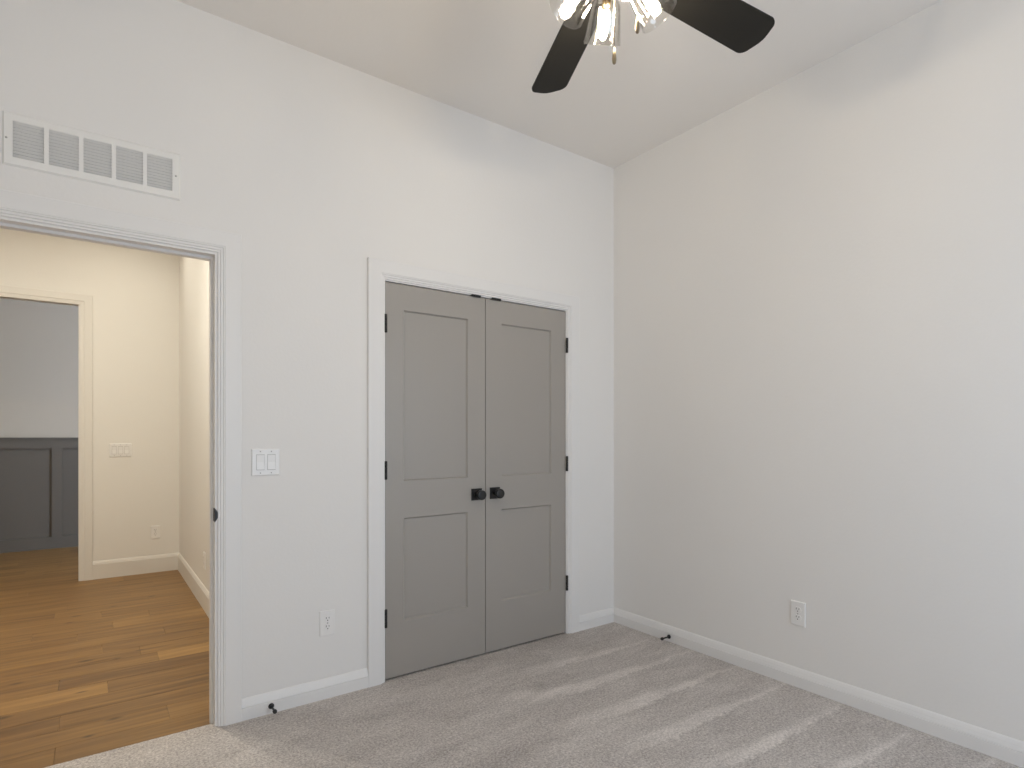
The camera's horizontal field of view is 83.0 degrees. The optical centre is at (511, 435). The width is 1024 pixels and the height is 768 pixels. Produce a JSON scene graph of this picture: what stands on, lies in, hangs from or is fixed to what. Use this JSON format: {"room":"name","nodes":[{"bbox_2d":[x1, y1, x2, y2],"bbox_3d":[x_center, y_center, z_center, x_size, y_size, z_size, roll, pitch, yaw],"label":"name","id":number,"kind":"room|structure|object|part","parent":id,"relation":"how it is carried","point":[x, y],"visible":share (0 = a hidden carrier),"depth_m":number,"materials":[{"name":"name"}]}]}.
{"room":"empty bedroom","nodes":[
{"label":"empty bedroom","id":0,"kind":"room"},
{"bbox_2d":[0,298,77,437],"bbox_3d":[-5.068,-0.273,6.520,4.200,3.035,0.115,0,0,-36],"label":"wall","id":1,"kind":"structure","parent":0,"point":[39,340],"depth_m":6.36,"materials":[{"name":"beige paint"}]},
{"bbox_2d":[0,438,77,552],"bbox_3d":[-5.020,0.631,6.453,4.200,1.228,0.050,0,0,-36],"label":"wainscoting","id":2,"kind":"structure","parent":1,"relation":"attached to","point":[39,476],"depth_m":6.34,"materials":[{"name":"grey paint"}]},
{"bbox_2d":[0,228,178,560],"bbox_3d":[-4.371,-0.273,4.567,3.035,3.035,0.115,0,0,-36],"label":"wall","id":3,"kind":"structure","parent":0,"point":[135,293],"depth_m":5.17,"materials":[{"name":"beige paint"}]},
{"bbox_2d":[0,285,92,580],"bbox_3d":[-4.308,0.014,4.602,1.576,2.462,0.134,0,0,-36],"label":"door frame","id":4,"kind":"structure","parent":3,"relation":"attached to","point":[85,302],"depth_m":4.98,"materials":[{"name":"white wood"}]},
{"bbox_2d":[109,443,131,456],"bbox_3d":[-3.474,0.126,5.139,0.164,0.118,0.012,0,0,-36],"label":"light switch","id":5,"kind":"object","parent":3,"relation":"attached to","point":[115,450],"visible":1,"depth_m":5.14,"materials":[{"name":"white plastic"}]},
{"bbox_2d":[93,553,178,579],"bbox_3d":[-3.371,1.167,5.213,0.657,0.156,0.014,0,0,-36],"label":"baseboard","id":6,"kind":"structure","parent":3,"relation":"attached to","point":[102,569],"depth_m":5.19,"materials":[{"name":"white wood"}]},
{"bbox_2d":[151,525,159,538],"bbox_3d":[-3.261,0.880,5.295,0.072,0.118,0.009,0,0,-36],"label":"outlet","id":7,"kind":"object","parent":3,"relation":"attached to","point":[155,530],"visible":1,"depth_m":5.29,"materials":[{"name":"white plastic"}]},
{"bbox_2d":[179,256,208,590],"bbox_3d":[-2.342,-0.273,4.452,0.115,3.035,2.685,0,0,-36],"label":"wall","id":8,"kind":"structure","parent":0,"point":[193,273],"depth_m":4.66,"materials":[{"name":"beige paint"}]},
{"bbox_2d":[178,553,208,617],"bbox_3d":[-2.139,1.167,4.062,0.014,0.156,3.325,0,0,-36],"label":"baseboard","id":9,"kind":"structure","parent":8,"relation":"attached to","point":[198,589],"depth_m":4.51,"materials":[{"name":"white wood"}]},
{"bbox_2d":[0,0,613,697],"bbox_3d":[-0.759,-0.273,2.900,3.475,3.035,0.115,0,0,-36],"label":"wall","id":10,"kind":"structure","parent":0,"point":[322,166],"depth_m":2.69,"materials":[{"name":"white paint"}]},
{"bbox_2d":[2,110,180,200],"bbox_3d":[-1.588,-1.064,2.221,0.555,0.192,0.011,0,0,-36],"label":"air vent","id":11,"kind":"object","parent":10,"relation":"in","point":[53,149],"visible":1,"depth_m":2.20,"materials":[{"name":"white metal"}]},
{"bbox_2d":[0,189,241,726],"bbox_3d":[-1.621,0.186,2.263,1.016,2.118,0.136,0,0,-36],"label":"door frame","id":12,"kind":"structure","parent":10,"relation":"attached to","point":[16,205],"depth_m":2.47,"materials":[{"name":"white wood"}]},
{"bbox_3d":[-1.268,0.337,2.479,0.014,0.062,0.038,0,0,-36],"label":"strike plate","id":13,"kind":"part","parent":12,"relation":"part of","materials":[{"name":"black metal"}]},
{"bbox_2d":[251,449,279,475],"bbox_3d":[-1.095,0.117,2.578,0.118,0.118,0.012,0,0,-36],"label":"light switch","id":14,"kind":"object","parent":10,"relation":"attached to","point":[263,461],"visible":1,"depth_m":2.58,"materials":[{"name":"white plastic"}]},
{"bbox_3d":[-1.077,0.117,2.591,0.034,0.069,0.003,0,0,-36],"label":"switch frame","id":15,"kind":"part","parent":14,"relation":"part of","materials":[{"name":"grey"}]},
{"bbox_2d":[268,703,276,713],"bbox_3d":[-1.051,1.202,2.549,0.025,0.025,0.073,0,0,-36],"label":"door stop","id":16,"kind":"object","parent":10,"relation":"attached to","point":[271,705],"visible":1,"depth_m":2.56,"materials":[{"name":"black metal"}]},
{"bbox_2d":[242,668,368,720],"bbox_3d":[-0.943,1.195,2.684,0.575,0.100,0.019,0,0,-36],"label":"baseboard","id":17,"kind":"structure","parent":10,"relation":"attached to","point":[255,706],"depth_m":2.67,"materials":[{"name":"white wood"}]},
{"bbox_2d":[319,609,334,636],"bbox_3d":[-0.874,0.884,2.740,0.072,0.118,0.009,0,0,-36],"label":"outlet","id":18,"kind":"object","parent":10,"relation":"attached to","point":[327,617],"visible":1,"depth_m":2.74,"materials":[{"name":"white plastic"}]},
{"bbox_2d":[324,616,330,621],"bbox_3d":[-0.873,0.865,2.739,0.034,0.028,0.004,0,0,-36],"label":"receptacle","id":19,"kind":"object","parent":18,"relation":"attached to","point":[326,618],"depth_m":2.74,"materials":[{"name":"grey plastic"}]},
{"bbox_2d":[324,624,330,629],"bbox_3d":[-0.873,0.904,2.739,0.034,0.028,0.004,0,0,-36],"label":"receptacle","id":20,"kind":"object","parent":18,"relation":"attached to","point":[326,626],"depth_m":2.74,"materials":[{"name":"grey plastic"}]},
{"bbox_2d":[385,282,485,678],"bbox_3d":[-0.391,0.220,3.080,0.613,2.012,0.100,0,0,-36],"label":"door","id":21,"kind":"structure","parent":10,"relation":"in","point":[435,494],"depth_m":3.08,"materials":[{"name":"grey wood"}]},
{"bbox_3d":[-0.178,0.326,3.208,0.055,0.055,0.058,0,0,-36],"label":"knob","id":22,"kind":"part","parent":21,"relation":"part of","materials":[{"name":"black metal"}]},
{"bbox_2d":[367,257,578,686],"bbox_3d":[-0.178,0.182,3.310,1.399,2.125,0.136,0,0,-36],"label":"door frame","id":23,"kind":"structure","parent":10,"relation":"attached to","point":[378,270],"depth_m":2.93,"materials":[{"name":"white wood"}]},
{"bbox_2d":[485,298,567,652],"bbox_3d":[0.108,0.220,3.442,0.612,2.012,0.100,0,0,-36],"label":"door","id":24,"kind":"structure","parent":10,"relation":"in","point":[525,345],"depth_m":3.44,"materials":[{"name":"grey wood"}]},
{"bbox_3d":[-0.078,0.325,3.280,0.055,0.055,0.058,0,0,-36],"label":"knob","id":25,"kind":"part","parent":24,"relation":"part of","materials":[{"name":"black metal"}]},
{"bbox_2d":[579,607,613,630],"bbox_3d":[0.554,1.195,3.770,0.327,0.100,0.019,0,0,-36],"label":"baseboard","id":26,"kind":"structure","parent":10,"relation":"attached to","point":[598,618],"depth_m":3.76,"materials":[{"name":"white wood"}]},
{"bbox_2d":[0,546,1021,767],"bbox_3d":[-1.823,1.256,2.898,5.200,0.039,9.560,0,0,-36],"label":"floor","id":27,"kind":"structure","parent":0,"point":[610,695],"depth_m":2.63,"materials":[{"name":"beige carpet"}]},
{"bbox_2d":[177,0,940,167],"bbox_3d":[0.294,-1.840,1.546,3.590,0.100,5.115,0,0,-36],"label":"ceiling","id":28,"kind":"structure","parent":0,"point":[484,59],"depth_m":2.70,"materials":[{"name":"paint"}]},
{"bbox_2d":[532,0,774,92],"bbox_3d":[0.327,-1.407,1.651,1.247,0.764,1.270,0,0,-36],"label":"ceiling fan","id":29,"kind":"object","parent":28,"relation":"hanging from","point":[739,26],"visible":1,"depth_m":1.90,"materials":[{"name":"black wood"}]},
{"bbox_3d":[0.190,-1.357,2.056,0.143,0.037,0.475,0,0,-13],"label":"fan blade","id":30,"kind":"part","parent":29,"relation":"part of","materials":[{"name":"black wood"}]},
{"bbox_3d":[0.182,-1.239,1.631,0.052,0.067,0.026,0,0,-5],"label":"light bulb","id":31,"kind":"part","parent":29,"relation":"part of","materials":[{"name":"beige glass"}]},
{"bbox_3d":[0.278,-1.239,1.745,0.026,0.067,0.052,0,0,-5],"label":"light bulb","id":32,"kind":"part","parent":29,"relation":"part of","materials":[{"name":"beige glass"}]},
{"bbox_2d":[601,0,610,10],"bbox_3d":[0.280,-1.280,1.717,0.027,0.036,0.036,0,0,-5],"label":"bulb","id":33,"kind":"object","parent":29,"relation":"attached to","point":[606,4],"depth_m":1.71,"materials":[{"name":"white glass"}]},
{"bbox_3d":[0.282,-1.171,1.597,0.004,0.203,0.007,0,0,-1],"label":"pull chain","id":34,"kind":"part","parent":29,"relation":"part of","materials":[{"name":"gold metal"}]},
{"bbox_3d":[0.392,-1.239,1.649,0.052,0.067,0.026,0,0,-5],"label":"light bulb","id":35,"kind":"part","parent":29,"relation":"part of","materials":[{"name":"beige glass"}]},
{"bbox_3d":[0.653,-1.357,1.860,0.475,0.037,0.143,0,0,-31],"label":"fan blade","id":36,"kind":"part","parent":29,"relation":"part of","materials":[{"name":"black wood"}]},
{"bbox_2d":[614,0,1023,741],"bbox_3d":[1.701,-0.273,2.566,0.115,3.035,5.115,0,0,-36],"label":"wall","id":37,"kind":"structure","parent":0,"point":[819,279],"depth_m":2.68,"materials":[{"name":"white paint"}]},
{"bbox_2d":[791,600,805,626],"bbox_3d":[1.412,0.877,2.858,0.009,0.118,0.072,0,0,-36],"label":"outlet","id":38,"kind":"object","parent":37,"relation":"attached to","point":[798,609],"visible":1,"depth_m":2.85,"materials":[{"name":"white plastic"}]},
{"bbox_2d":[794,607,800,612],"bbox_3d":[1.410,0.858,2.857,0.004,0.028,0.034,0,0,-36],"label":"receptacle","id":39,"kind":"object","parent":38,"relation":"attached to","point":[796,609],"depth_m":2.86,"materials":[{"name":"grey plastic"}]},
{"bbox_2d":[794,614,800,620],"bbox_3d":[1.410,0.896,2.857,0.004,0.028,0.034,0,0,-36],"label":"receptacle","id":40,"kind":"object","parent":38,"relation":"attached to","point":[797,617],"depth_m":2.86,"materials":[{"name":"grey plastic"}]},
{"bbox_2d":[614,607,1023,767],"bbox_3d":[1.877,1.195,2.209,0.019,0.100,4.100,0,0,-36],"label":"baseboard","id":41,"kind":"structure","parent":37,"relation":"attached to","point":[990,743],"depth_m":2.66,"materials":[{"name":"white wood"}]}
]}

